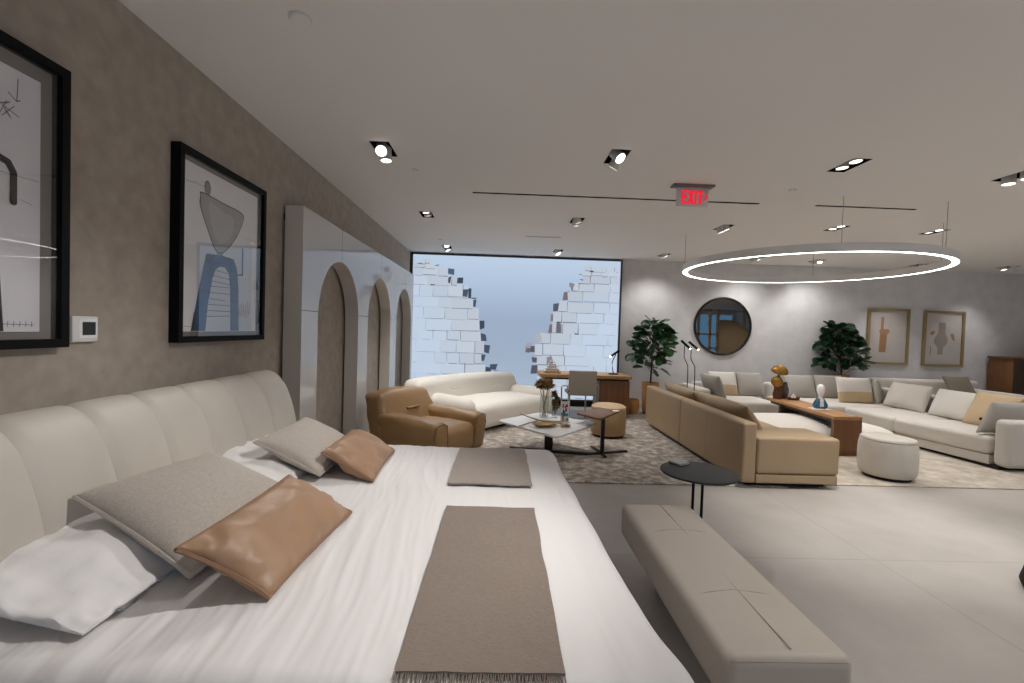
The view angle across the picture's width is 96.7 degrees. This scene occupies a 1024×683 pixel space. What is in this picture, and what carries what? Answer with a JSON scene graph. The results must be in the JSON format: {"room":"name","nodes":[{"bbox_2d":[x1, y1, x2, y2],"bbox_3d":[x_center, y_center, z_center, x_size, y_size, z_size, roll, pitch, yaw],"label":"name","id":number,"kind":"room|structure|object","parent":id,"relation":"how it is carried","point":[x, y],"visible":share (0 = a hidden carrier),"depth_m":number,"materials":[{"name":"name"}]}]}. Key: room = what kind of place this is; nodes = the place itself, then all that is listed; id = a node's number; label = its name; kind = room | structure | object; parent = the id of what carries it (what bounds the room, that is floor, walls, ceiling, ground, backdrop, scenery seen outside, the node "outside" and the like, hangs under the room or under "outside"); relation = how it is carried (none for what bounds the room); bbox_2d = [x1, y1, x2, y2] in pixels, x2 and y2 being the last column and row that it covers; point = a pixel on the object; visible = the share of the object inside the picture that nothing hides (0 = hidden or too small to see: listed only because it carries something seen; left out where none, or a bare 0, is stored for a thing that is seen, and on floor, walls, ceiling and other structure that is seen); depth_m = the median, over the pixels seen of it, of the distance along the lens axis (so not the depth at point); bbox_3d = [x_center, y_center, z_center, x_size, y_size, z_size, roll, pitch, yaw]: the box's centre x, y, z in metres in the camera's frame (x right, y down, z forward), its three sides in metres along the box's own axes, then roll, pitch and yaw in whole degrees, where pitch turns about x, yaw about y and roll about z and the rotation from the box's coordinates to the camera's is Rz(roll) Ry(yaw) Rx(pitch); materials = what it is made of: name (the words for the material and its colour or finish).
{"room":"store","nodes":[
{"label":"store","id":0,"kind":"room"},
{"bbox_2d":[0,0,410,433],"bbox_3d":[-1.790,-0.078,1.216,0.100,2.780,14.520,2,1,-1],"label":"wall","id":1,"kind":"structure","parent":0,"point":[133,94],"depth_m":2.14,"materials":[{"name":"beige paint"}]},
{"bbox_2d":[0,29,70,349],"bbox_3d":[-1.703,-0.489,1.280,0.052,1.045,0.917,2,1,-1],"label":"framed print","id":2,"kind":"object","parent":1,"relation":"attached to","point":[35,90],"visible":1,"depth_m":1.63,"materials":[{"name":"black paint"}]},
{"bbox_2d":[69,316,97,341],"bbox_3d":[-1.745,-0.051,1.853,0.024,0.105,0.116,2,1,-1],"label":"thermostat","id":3,"kind":"object","parent":1,"relation":"attached to","point":[82,328],"visible":0.9,"depth_m":1.84,"materials":[{"name":"white plastic"}]},
{"bbox_2d":[168,141,266,342],"bbox_3d":[-1.739,-0.518,2.757,0.052,1.029,0.851,2,1,-1],"label":"framed print","id":4,"kind":"object","parent":1,"relation":"attached to","point":[217,240],"visible":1,"depth_m":2.65,"materials":[{"name":"paper"}]},
{"bbox_2d":[282,205,413,434],"bbox_3d":[-1.777,0.044,5.749,0.161,2.305,4.425,2,1,-1],"label":"wall panel","id":5,"kind":"object","parent":1,"relation":"attached to","point":[313,244],"visible":0.94,"depth_m":4.55,"materials":[{"name":"white paint"}]},
{"bbox_2d":[119,0,1023,273],"bbox_3d":[5.154,-1.251,1.352,13.911,0.001,14.720,2,1,-1],"label":"ceiling","id":6,"kind":"structure","parent":0,"point":[755,101],"depth_m":2.85,"materials":[{"name":"white paint"}]},
{"bbox_2d":[288,10,311,26],"bbox_3d":[-0.960,-1.459,2.060,0.102,0.012,0.102,2,1,-1],"label":"ceiling plate","id":7,"kind":"object","parent":6,"relation":"attached to","point":[300,18],"visible":1,"depth_m":2.05,"materials":[{"name":"white paint"}]},
{"bbox_2d":[369,141,396,162],"bbox_3d":[-1.001,-1.544,3.557,0.150,0.246,0.296,2,1,-1],"label":"recessed light","id":8,"kind":"object","parent":6,"relation":"in","point":[384,150],"visible":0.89,"depth_m":3.53,"materials":[{"name":"black paint"}]},
{"bbox_2d":[419,211,433,217],"bbox_3d":[-1.044,-1.636,5.585,0.150,0.170,0.296,2,1,-1],"label":"recessed light","id":9,"kind":"object","parent":6,"relation":"in","point":[423,214],"visible":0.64,"depth_m":5.63,"materials":[{"name":"black paint"}]},
{"bbox_2d":[442,245,451,251],"bbox_3d":[-1.108,-1.663,7.774,0.150,0.232,0.296,2,1,-1],"label":"recessed light","id":10,"kind":"object","parent":6,"relation":"in","point":[447,248],"visible":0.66,"depth_m":7.81,"materials":[{"name":"black paint"}]},
{"bbox_2d":[553,249,562,255],"bbox_3d":[0.795,-1.605,7.822,0.150,0.228,0.296,2,1,-1],"label":"recessed light","id":11,"kind":"object","parent":6,"relation":"in","point":[557,251],"visible":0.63,"depth_m":7.75,"materials":[{"name":"black paint"}]},
{"bbox_2d":[570,217,584,225],"bbox_3d":[0.808,-1.552,5.642,0.150,0.221,0.296,2,1,-1],"label":"recessed light","id":12,"kind":"object","parent":6,"relation":"in","point":[575,221],"visible":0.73,"depth_m":5.64,"materials":[{"name":"black paint"}]},
{"bbox_2d":[473,192,759,203],"bbox_3d":[1.077,-1.507,4.654,2.954,0.082,0.044,2,1,-1],"label":"ceiling slot","id":13,"kind":"object","parent":6,"relation":"attached to","point":[473,192],"visible":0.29,"depth_m":4.67,"materials":[{"name":"black paint"}]},
{"bbox_2d":[604,149,630,170],"bbox_3d":[0.823,-1.485,3.563,0.150,0.247,0.296,2,1,-1],"label":"recessed light","id":14,"kind":"object","parent":6,"relation":"in","point":[616,157],"visible":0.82,"depth_m":3.51,"materials":[{"name":"black paint"}]},
{"bbox_2d":[670,183,714,207],"bbox_3d":[1.659,-1.338,4.188,0.380,0.195,0.100,2,1,-1],"label":"exit sign","id":15,"kind":"object","parent":6,"relation":"hanging from","point":[687,195],"visible":1,"depth_m":4.18,"materials":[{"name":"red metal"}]},
{"bbox_2d":[713,224,733,233],"bbox_3d":[2.675,-1.492,5.749,0.150,0.228,0.296,2,1,-1],"label":"recessed light","id":16,"kind":"object","parent":6,"relation":"in","point":[724,227],"visible":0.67,"depth_m":5.70,"materials":[{"name":"black paint"}]},
{"bbox_2d":[747,257,763,260],"bbox_3d":[4.252,-1.500,7.928,0.150,0.222,0.296,2,1,-1],"label":"recessed light","id":17,"kind":"object","parent":6,"relation":"in","point":[754,258],"visible":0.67,"depth_m":7.87,"materials":[{"name":"black paint"}]},
{"bbox_2d":[809,259,822,263],"bbox_3d":[5.351,-1.467,7.976,0.150,0.220,0.296,2,1,-1],"label":"recessed light","id":18,"kind":"object","parent":6,"relation":"in","point":[819,261],"visible":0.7,"depth_m":7.93,"materials":[{"name":"black paint"}]},
{"bbox_2d":[683,196,960,282],"bbox_3d":[3.627,-1.145,5.661,2.800,0.530,2.800,2,1,-1],"label":"pendant","id":19,"kind":"object","parent":6,"relation":"hanging from","point":[952,255],"visible":1,"depth_m":4.90,"materials":[{"name":"white plastic"}]},
{"bbox_2d":[683,251,959,282],"bbox_3d":[3.619,-0.882,5.668,2.794,0.001,2.794,2,1,-1],"label":"diffuser","id":20,"kind":"object","parent":19,"relation":"attached to","point":[955,261],"depth_m":4.85,"materials":[{"name":"white plastic"}]},
{"bbox_2d":[823,225,848,230],"bbox_3d":[4.009,-1.478,5.612,0.150,0.163,0.296,2,1,-1],"label":"recessed light","id":21,"kind":"object","parent":6,"relation":"in","point":[839,226],"visible":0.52,"depth_m":5.64,"materials":[{"name":"black paint"}]},
{"bbox_2d":[826,158,871,171],"bbox_3d":[2.659,-1.469,3.588,0.150,0.164,0.296,2,1,-1],"label":"recessed light","id":22,"kind":"object","parent":6,"relation":"in","point":[854,162],"visible":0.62,"depth_m":3.62,"materials":[{"name":"black paint"}]},
{"bbox_2d":[816,205,915,209],"bbox_3d":[3.660,-1.425,4.704,1.064,0.082,0.044,2,1,-1],"label":"ceiling slot","id":23,"kind":"object","parent":6,"relation":"attached to","point":[816,205],"visible":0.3,"depth_m":4.72,"materials":[{"name":"black paint"}]},
{"bbox_2d":[921,229,947,234],"bbox_3d":[5.238,-1.438,5.642,0.150,0.165,0.296,2,1,-1],"label":"recessed light","id":24,"kind":"object","parent":6,"relation":"in","point":[938,230],"visible":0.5,"depth_m":5.68,"materials":[{"name":"black paint"}]},
{"bbox_2d":[992,171,1023,185],"bbox_3d":[4.105,-1.399,3.685,0.150,0.215,0.296,2,1,-1],"label":"recessed light","id":25,"kind":"object","parent":6,"relation":"in","point":[1009,180],"visible":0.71,"depth_m":3.73,"materials":[{"name":"black paint"}]},
{"bbox_2d":[999,266,1016,270],"bbox_3d":[8.700,-1.359,7.979,0.150,0.223,0.296,2,1,-1],"label":"recessed light","id":26,"kind":"object","parent":6,"relation":"in","point":[1006,267],"visible":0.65,"depth_m":8.01,"materials":[{"name":"black paint"}]},
{"bbox_2d":[368,406,1023,682],"bbox_3d":[5.064,1.577,1.425,13.911,0.100,14.720,2,1,-1],"label":"floor","id":27,"kind":"structure","parent":0,"point":[911,584],"depth_m":2.86,"materials":[{"name":"stone"}]},
{"bbox_2d":[0,370,295,562],"bbox_3d":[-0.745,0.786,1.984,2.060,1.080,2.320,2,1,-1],"label":"headboard","id":28,"kind":"object","parent":27,"relation":"on","point":[51,455],"visible":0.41,"depth_m":1.69,"materials":[{"name":"beige leather"}]},
{"bbox_2d":[0,445,693,682],"bbox_3d":[-0.509,0.981,2.032,1.870,0.531,2.184,2,1,-1],"label":"duvet","id":29,"kind":"object","parent":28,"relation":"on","point":[344,615],"visible":0.55,"depth_m":1.25,"materials":[{"name":"white fabric"}]},
{"bbox_2d":[0,512,175,635],"bbox_3d":[-1.269,0.658,1.513,0.426,0.153,0.811,2,1,-1],"label":"pillow","id":30,"kind":"object","parent":29,"relation":"on","point":[71,579],"visible":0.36,"depth_m":1.26,"materials":[{"name":"white fabric"}]},
{"bbox_2d":[72,452,276,578],"bbox_3d":[-1.146,0.575,1.660,0.500,0.242,0.607,2,1,7],"label":"cushion","id":31,"kind":"object","parent":29,"relation":"on","point":[162,508],"visible":0.67,"depth_m":1.51,"materials":[{"name":"fabric"}]},
{"bbox_2d":[173,474,351,599],"bbox_3d":[-0.789,0.633,1.561,0.243,0.204,0.671,2,1,1],"label":"cushion","id":32,"kind":"object","parent":29,"relation":"on","point":[260,544],"visible":1,"depth_m":1.41,"materials":[{"name":"brown leather"}]},
{"bbox_2d":[222,431,306,481],"bbox_3d":[-1.291,0.622,2.512,0.425,0.156,0.810,2,1,-1],"label":"pillow","id":33,"kind":"object","parent":29,"relation":"on","point":[252,456],"visible":0.21,"depth_m":2.28,"materials":[{"name":"white fabric"}]},
{"bbox_2d":[252,417,344,476],"bbox_3d":[-1.117,0.569,2.539,0.363,0.219,0.572,2,1,-1],"label":"cushion","id":34,"kind":"object","parent":29,"relation":"on","point":[300,444],"visible":0.8,"depth_m":2.35,"materials":[{"name":"fabric"}]},
{"bbox_2d":[320,429,394,481],"bbox_3d":[-0.844,0.624,2.557,0.296,0.200,0.573,2,1,-1],"label":"cushion","id":35,"kind":"object","parent":29,"relation":"on","point":[359,453],"visible":1,"depth_m":2.40,"materials":[{"name":"beige leather"}]},
{"bbox_2d":[392,505,566,682],"bbox_3d":[-0.082,0.746,1.502,0.391,0.018,1.002,2,1,-1],"label":"throw blanket","id":36,"kind":"object","parent":29,"relation":"on","point":[484,605],"visible":1,"depth_m":1.27,"materials":[{"name":"beige fabric"}]},
{"bbox_2d":[447,447,531,485],"bbox_3d":[-0.119,0.711,2.636,0.431,0.015,0.693,2,1,-1],"label":"throw blanket","id":37,"kind":"object","parent":29,"relation":"on","point":[480,466],"visible":1,"depth_m":2.55,"materials":[{"name":"beige fabric"}]},
{"bbox_2d":[537,370,631,414],"bbox_3d":[1.189,0.890,7.761,1.510,0.700,0.691,2,1,-1],"label":"desk","id":38,"kind":"object","parent":27,"relation":"on","point":[612,388],"visible":0.56,"depth_m":7.53,"materials":[{"name":"brown wood"}]},
{"bbox_2d":[544,357,560,372],"bbox_3d":[0.677,0.391,7.652,0.270,0.270,0.189,2,1,-1],"label":"ornament","id":39,"kind":"object","parent":38,"relation":"on","point":[551,367],"visible":0.98,"depth_m":7.58,"materials":[{"name":"white ceramic"}]},
{"bbox_2d":[608,350,619,374],"bbox_3d":[1.728,0.345,7.716,0.168,0.425,0.168,3,2,36],"label":"desk lamp","id":40,"kind":"object","parent":38,"relation":"on","point":[617,351],"visible":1,"depth_m":7.70,"materials":[{"name":"metal"}]},
{"bbox_2d":[478,418,787,487],"bbox_3d":[0.611,1.267,5.784,3.890,0.012,3.135,2,1,-1],"label":"rug","id":41,"kind":"object","parent":27,"relation":"on","point":[647,447],"visible":0.26,"depth_m":5.31,"materials":[{"name":"beige carpet"}]},
{"bbox_2d":[365,386,485,447],"bbox_3d":[-0.976,0.886,5.110,1.078,0.682,1.002,3,2,28],"label":"armchair","id":42,"kind":"object","parent":41,"relation":"on","point":[397,415],"visible":0.82,"depth_m":4.90,"materials":[{"name":"leather"}]},
{"bbox_2d":[404,371,552,429],"bbox_3d":[-0.496,0.855,6.777,1.205,0.689,2.384,3,2,40],"label":"curved sofa","id":43,"kind":"object","parent":41,"relation":"on","point":[497,395],"visible":0.66,"depth_m":6.69,"materials":[{"name":"beige fabric"}]},
{"bbox_2d":[499,412,596,454],"bbox_3d":[0.399,1.098,5.211,0.984,0.340,0.908,3,2,44],"label":"coffee table","id":44,"kind":"object","parent":41,"relation":"on","point":[556,431],"visible":0.7,"depth_m":5.16,"materials":[{"name":"white stone"}]},
{"bbox_2d":[519,413,569,426],"bbox_3d":[0.351,0.901,5.167,0.560,0.054,0.584,2,1,-1],"label":"sculpture","id":45,"kind":"object","parent":44,"relation":"on","point":[543,423],"visible":1,"depth_m":5.02,"materials":[{"name":"gold metal"}]},
{"bbox_2d":[532,422,556,426],"bbox_3d":[0.357,0.913,4.962,0.288,0.040,0.173,2,1,-1],"label":"bowl","id":46,"kind":"object","parent":45,"relation":"on","point":[539,424],"depth_m":5.00,"materials":[{"name":"gold metal"}]},
{"bbox_2d":[560,401,569,422],"bbox_3d":[0.609,0.811,5.239,0.110,0.245,0.070,2,1,-7],"label":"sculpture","id":47,"kind":"object","parent":44,"relation":"on","point":[564,415],"visible":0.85,"depth_m":5.24,"materials":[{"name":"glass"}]},
{"bbox_3d":[0.388,0.790,5.504,0.110,0.260,0.110,2,1,-1],"label":"glass vase","id":48,"kind":"object","parent":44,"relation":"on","visible":0},
{"bbox_2d":[534,377,555,415],"bbox_3d":[0.397,0.661,5.510,0.274,0.480,0.249,2,1,-1],"label":"dried flowers","id":49,"kind":"object","parent":48,"relation":"in","point":[543,383],"visible":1,"depth_m":5.46,"materials":[{"name":"brown plant"}]},
{"bbox_3d":[0.521,0.838,5.538,0.080,0.170,0.080,2,1,-1],"label":"glass vase","id":50,"kind":"object","parent":44,"relation":"on","visible":0},
{"bbox_2d":[551,390,560,415],"bbox_3d":[0.530,0.743,5.536,0.139,0.321,0.111,2,1,-1],"label":"dried flowers","id":51,"kind":"object","parent":50,"relation":"in","point":[554,402],"visible":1,"depth_m":5.52,"materials":[{"name":"brown plant"}]},
{"bbox_2d":[560,370,598,417],"bbox_3d":[1.070,0.846,7.180,0.642,0.810,0.486,2,1,-1],"label":"desk chair","id":52,"kind":"object","parent":41,"relation":"on","point":[581,383],"visible":0.94,"depth_m":6.95,"materials":[{"name":"grey leather"}]},
{"bbox_2d":[577,407,626,457],"bbox_3d":[1.005,1.054,5.300,0.614,0.462,0.463,0,2,-44],"label":"side table","id":53,"kind":"object","parent":41,"relation":"on","point":[598,413],"visible":1,"depth_m":5.19,"materials":[{"name":"brown wood"}]},
{"bbox_2d":[590,402,625,438],"bbox_3d":[1.304,1.056,6.163,0.470,0.434,0.470,2,1,-1],"label":"pouf","id":54,"kind":"object","parent":41,"relation":"on","point":[615,425],"visible":0.84,"depth_m":5.97,"materials":[{"name":"beige"}]},
{"bbox_2d":[645,386,839,485],"bbox_3d":[2.554,1.027,5.617,0.930,0.600,2.810,2,1,-1],"label":"leather sofa","id":55,"kind":"object","parent":41,"relation":"on","point":[772,455],"visible":0.94,"depth_m":4.30,"materials":[{"name":"beige leather"}]},
{"bbox_2d":[664,382,700,402],"bbox_3d":[2.385,0.760,6.347,0.250,0.292,1.170,2,1,-1],"label":"cushion","id":56,"kind":"object","parent":55,"relation":"on","point":[686,392],"visible":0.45,"depth_m":6.11,"materials":[{"name":"leather"}]},
{"bbox_2d":[696,392,762,429],"bbox_3d":[2.415,0.785,5.112,0.251,0.304,1.220,2,1,-1],"label":"cushion","id":57,"kind":"object","parent":55,"relation":"on","point":[740,410],"visible":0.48,"depth_m":4.85,"materials":[{"name":"fabric"}]},
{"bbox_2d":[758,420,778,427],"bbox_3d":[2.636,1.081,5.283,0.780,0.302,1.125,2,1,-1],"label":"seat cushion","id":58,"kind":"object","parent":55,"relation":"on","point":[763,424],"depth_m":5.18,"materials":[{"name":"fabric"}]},
{"bbox_2d":[629,398,638,413],"bbox_3d":[2.106,1.137,8.016,0.264,0.252,0.264,2,1,-1],"label":"plant pot","id":59,"kind":"object","parent":27,"relation":"on","point":[633,402],"visible":0.58,"depth_m":7.90,"materials":[{"name":"ceramic"}]},
{"bbox_2d":[642,381,658,413],"bbox_3d":[2.440,0.998,8.050,0.298,0.550,0.298,2,1,-1],"label":"pot","id":60,"kind":"object","parent":27,"relation":"on","point":[645,383],"depth_m":7.98,"materials":[{"name":"ceramic"}]},
{"bbox_2d":[625,315,678,413],"bbox_3d":[2.458,0.400,8.025,0.900,1.747,0.786,2,1,-1],"label":"fiddle leaf fig","id":61,"kind":"object","parent":27,"relation":"on","point":[663,333],"visible":0.99,"depth_m":7.96,"materials":[{"name":"plant"}]},
{"bbox_2d":[660,461,738,518],"bbox_3d":[1.202,1.102,2.960,0.476,0.524,0.476,2,1,-1],"label":"side table","id":62,"kind":"object","parent":27,"relation":"on","point":[700,473],"visible":0.57,"depth_m":2.92,"materials":[{"name":"metal"}]},
{"bbox_2d":[668,459,689,465],"bbox_3d":[1.142,0.826,3.111,0.100,0.014,0.100,1,2,-30],"label":"book","id":63,"kind":"object","parent":62,"relation":"on","point":[679,462],"visible":1,"depth_m":3.09,"materials":[{"name":"grey paper"}]},
{"bbox_2d":[680,381,778,412],"bbox_3d":[3.741,1.032,7.783,1.390,0.580,1.080,2,1,-1],"label":"module","id":64,"kind":"object","parent":27,"relation":"on","point":[756,405],"visible":0.22,"depth_m":7.40,"materials":[{"name":"fabric"}]},
{"bbox_2d":[700,373,725,397],"bbox_3d":[3.373,0.743,7.636,0.206,0.380,0.660,2,1,-1],"label":"cushion","id":65,"kind":"object","parent":64,"relation":"on","point":[713,383],"visible":0.76,"depth_m":7.48,"materials":[{"name":"grey fabric"}]},
{"bbox_2d":[708,371,737,395],"bbox_3d":[3.729,0.742,8.045,0.500,0.405,0.221,2,1,-1],"label":"cushion","id":66,"kind":"object","parent":64,"relation":"on","point":[728,379],"visible":0.66,"depth_m":7.98,"materials":[{"name":"white fabric"}]},
{"bbox_2d":[735,372,763,395],"bbox_3d":[4.222,0.758,8.098,0.470,0.400,0.214,2,1,-1],"label":"cushion","id":67,"kind":"object","parent":64,"relation":"on","point":[749,384],"visible":0.99,"depth_m":8.03,"materials":[{"name":"grey fabric"}]},
{"bbox_2d":[726,395,778,412],"bbox_3d":[3.775,1.062,7.699,1.045,0.229,0.910,2,1,-1],"label":"seat cushion","id":68,"kind":"object","parent":64,"relation":"on","point":[756,405],"depth_m":7.26,"materials":[{"name":"fabric"}]},
{"bbox_2d":[621,504,851,682],"bbox_3d":[0.860,1.171,2.063,0.414,0.410,1.270,2,1,-1],"label":"bench","id":69,"kind":"object","parent":27,"relation":"on","point":[737,625],"visible":1,"depth_m":1.70,"materials":[{"name":"grey leather"}]},
{"bbox_2d":[832,374,849,377],"bbox_3d":[6.160,0.999,8.541,0.268,0.760,0.268,2,1,-1],"label":"pot","id":70,"kind":"object","parent":27,"relation":"on","point":[842,375],"depth_m":8.43,"materials":[{"name":"ceramic"}]},
{"bbox_2d":[810,320,875,377],"bbox_3d":[6.149,0.490,8.411,1.094,1.784,0.505,2,1,-1],"label":"fiddle leaf fig","id":71,"kind":"object","parent":27,"relation":"on","point":[852,341],"visible":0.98,"depth_m":8.42,"materials":[{"name":"plant"}]},
{"bbox_2d":[835,448,1023,489],"bbox_3d":[4.886,1.399,5.969,4.650,0.012,3.080,2,1,-1],"label":"rug","id":72,"kind":"object","parent":27,"relation":"on","point":[936,470],"visible":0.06,"depth_m":4.77,"materials":[{"name":"beige carpet"}]},
{"bbox_2d":[681,340,690,387],"bbox_3d":[2.767,0.638,7.288,0.187,1.329,0.100,2,1,-1],"label":"floor lamp","id":73,"kind":"object","parent":72,"relation":"on","point":[682,341],"visible":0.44,"depth_m":7.27,"materials":[{"name":"metal"}]},
{"bbox_2d":[688,341,698,390],"bbox_3d":[2.886,0.649,7.292,0.177,1.315,0.100,2,1,-1],"label":"floor lamp","id":74,"kind":"object","parent":72,"relation":"on","point":[689,342],"visible":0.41,"depth_m":7.27,"materials":[{"name":"metal"}]},
{"bbox_2d":[767,397,861,455],"bbox_3d":[4.107,1.124,6.263,0.409,0.472,1.616,2,1,3],"label":"table","id":75,"kind":"object","parent":72,"relation":"on","point":[847,429],"visible":0.64,"depth_m":5.48,"materials":[{"name":"brown wood"}]},
{"bbox_2d":[771,365,787,398],"bbox_3d":[4.051,0.610,6.915,0.254,0.517,0.231,2,1,-1],"label":"sculpture","id":76,"kind":"object","parent":75,"relation":"on","point":[777,381],"visible":1,"depth_m":6.86,"materials":[{"name":"gold metal"}]},
{"bbox_2d":[782,382,788,398],"bbox_3d":[4.166,0.746,6.965,0.130,0.250,0.130,2,1,-1],"label":"vase","id":77,"kind":"object","parent":75,"relation":"on","point":[785,389],"visible":0.69,"depth_m":6.92,"materials":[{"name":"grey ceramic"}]},
{"bbox_2d":[787,393,799,399],"bbox_3d":[4.236,0.826,6.848,0.187,0.100,0.136,2,1,-1],"label":"dish","id":78,"kind":"object","parent":75,"relation":"on","point":[793,397],"visible":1,"depth_m":6.82,"materials":[{"name":"brown"}]},
{"bbox_2d":[808,384,831,410],"bbox_3d":[4.042,0.726,5.961,0.220,0.333,0.160,2,1,7],"label":"bust sculpture","id":79,"kind":"object","parent":75,"relation":"on","point":[819,403],"visible":1,"depth_m":5.93,"materials":[{"name":"white ceramic"}]},
{"bbox_2d":[753,413,892,436],"bbox_3d":[3.972,1.188,6.151,1.900,0.342,1.240,2,1,-1],"label":"ottoman","id":80,"kind":"object","parent":72,"relation":"on","point":[781,420],"visible":0.31,"depth_m":5.83,"materials":[{"name":"beige fabric"}]},
{"bbox_2d":[857,432,919,482],"bbox_3d":[3.864,1.179,4.687,0.497,0.426,0.497,2,1,-1],"label":"stool","id":81,"kind":"object","parent":72,"relation":"on","point":[881,456],"visible":1,"depth_m":4.51,"materials":[{"name":"beige fabric"}]},
{"bbox_2d":[762,382,1023,470],"bbox_3d":[5.534,1.091,6.663,1.880,0.608,3.408,2,1,-1],"label":"sectional sofa","id":82,"kind":"object","parent":72,"relation":"on","point":[1003,449],"visible":0.62,"depth_m":5.67,"materials":[{"name":"fabric"}]},
{"bbox_2d":[783,375,816,397],"bbox_3d":[5.102,0.795,8.079,0.550,0.385,0.214,2,1,-1],"label":"cushion","id":83,"kind":"object","parent":82,"relation":"on","point":[800,385],"visible":0.77,"depth_m":8.01,"materials":[{"name":"grey fabric"}]},
{"bbox_2d":[813,375,840,397],"bbox_3d":[5.657,0.807,8.113,0.540,0.395,0.216,2,1,-1],"label":"cushion","id":84,"kind":"object","parent":82,"relation":"on","point":[829,382],"visible":0.6,"depth_m":8.05,"materials":[{"name":"grey fabric"}]},
{"bbox_2d":[766,396,895,411],"bbox_3d":[5.422,1.115,7.690,1.710,0.229,1.070,2,1,-1],"label":"seat cushion","id":85,"kind":"object","parent":82,"relation":"on","point":[833,403],"depth_m":7.36,"materials":[{"name":"fabric"}]},
{"bbox_2d":[835,377,873,403],"bbox_3d":[5.710,0.812,7.584,0.600,0.415,0.197,2,1,-1],"label":"cushion","id":86,"kind":"object","parent":82,"relation":"on","point":[850,390],"visible":1,"depth_m":7.52,"materials":[{"name":"white fabric"}]},
{"bbox_2d":[871,379,881,403],"bbox_3d":[6.107,0.836,7.625,0.150,0.390,0.393,2,2,24],"label":"cushion","id":87,"kind":"object","parent":82,"relation":"on","point":[876,386],"visible":0.94,"depth_m":7.50,"materials":[{"name":"grey fabric"}]},
{"bbox_2d":[845,407,954,431],"bbox_3d":[5.751,1.151,6.709,1.100,0.229,0.890,2,1,-1],"label":"seat cushion","id":88,"kind":"object","parent":82,"relation":"on","point":[885,418],"depth_m":6.56,"materials":[{"name":"fabric"}]},
{"bbox_2d":[883,382,932,412],"bbox_3d":[6.113,0.851,7.035,0.239,0.392,0.720,2,1,-1],"label":"cushion","id":89,"kind":"object","parent":82,"relation":"on","point":[912,397],"visible":1,"depth_m":6.92,"materials":[{"name":"fabric"}]},
{"bbox_2d":[894,418,994,453],"bbox_3d":[5.779,1.177,5.707,1.093,0.229,1.095,2,1,-1],"label":"seat cushion","id":90,"kind":"object","parent":82,"relation":"on","point":[952,434],"depth_m":5.65,"materials":[{"name":"fabric"}]},
{"bbox_2d":[928,389,975,420],"bbox_3d":[6.113,0.876,6.245,0.252,0.384,0.700,2,1,-1],"label":"cushion","id":91,"kind":"object","parent":82,"relation":"on","point":[951,404],"visible":0.59,"depth_m":6.24,"materials":[{"name":"white fabric"}]},
{"bbox_2d":[962,392,1023,424],"bbox_3d":[5.989,0.862,5.681,0.236,0.410,0.580,2,1,-1],"label":"cushion","id":92,"kind":"object","parent":82,"relation":"on","point":[981,402],"visible":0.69,"depth_m":5.76,"materials":[{"name":"beige fabric"}]},
{"bbox_2d":[976,402,1023,432],"bbox_3d":[5.756,0.883,5.250,0.780,0.365,0.193,2,1,-1],"label":"cushion","id":93,"kind":"object","parent":82,"relation":"on","point":[996,411],"visible":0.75,"depth_m":5.19,"materials":[{"name":"grey fabric"}]},
{"bbox_2d":[868,377,1023,402],"bbox_3d":[7.652,1.078,8.028,2.040,0.725,1.180,2,1,-1],"label":"sofa","id":94,"kind":"object","parent":27,"relation":"on","point":[937,384],"visible":0.06,"depth_m":8.40,"materials":[{"name":"fabric"}]},
{"bbox_2d":[942,376,975,392],"bbox_3d":[7.964,0.824,8.091,0.507,0.390,0.219,2,1,4],"label":"cushion","id":95,"kind":"object","parent":94,"relation":"on","point":[963,384],"visible":0.62,"depth_m":8.06,"materials":[{"name":"beige fabric"}]},
{"bbox_2d":[987,356,1023,394],"bbox_3d":[9.687,0.896,8.498,1.240,1.195,0.450,2,1,-1],"label":"base cabinet","id":96,"kind":"object","parent":27,"relation":"on","point":[1005,373],"visible":0.67,"depth_m":8.38,"materials":[{"name":"brown wood"}]},
{"bbox_2d":[1019,565,1023,586],"bbox_3d":[3.148,1.361,2.483,0.510,0.155,0.510,2,1,-1],"label":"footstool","id":97,"kind":"object","parent":27,"relation":"on","point":[1021,574],"visible":1,"depth_m":2.63,"materials":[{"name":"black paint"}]},
{"bbox_2d":[411,252,1023,407],"bbox_3d":[4.933,-0.055,8.693,13.911,2.780,0.100,2,1,-1],"label":"wall","id":98,"kind":"structure","parent":0,"point":[787,319],"depth_m":8.65,"materials":[{"name":"grey paint"}]},
{"bbox_2d":[411,253,622,406],"bbox_3d":[0.062,-0.196,8.486,3.915,2.762,0.069,2,1,-1],"label":"wall mural","id":99,"kind":"object","parent":98,"relation":"attached to","point":[472,313],"visible":0.73,"depth_m":8.47,"materials":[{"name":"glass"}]},
{"bbox_2d":[693,297,751,355],"bbox_3d":[3.978,-0.286,8.594,1.104,1.104,0.040,2,1,-1],"label":"round mirror","id":100,"kind":"object","parent":98,"relation":"attached to","point":[722,326],"visible":1,"depth_m":8.59,"materials":[{"name":"black mirror"}]},
{"bbox_2d":[865,308,910,364],"bbox_3d":[7.167,-0.093,8.676,0.810,1.070,0.040,2,1,-1],"label":"framed print","id":101,"kind":"object","parent":98,"relation":"attached to","point":[888,330],"visible":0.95,"depth_m":8.68,"materials":[{"name":"beige paper"}]},
{"bbox_2d":[920,310,965,366],"bbox_3d":[8.251,-0.050,8.704,0.800,1.062,0.040,2,1,-1],"label":"framed print","id":102,"kind":"object","parent":98,"relation":"attached to","point":[943,332],"visible":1,"depth_m":8.71,"materials":[{"name":"beige paper"}]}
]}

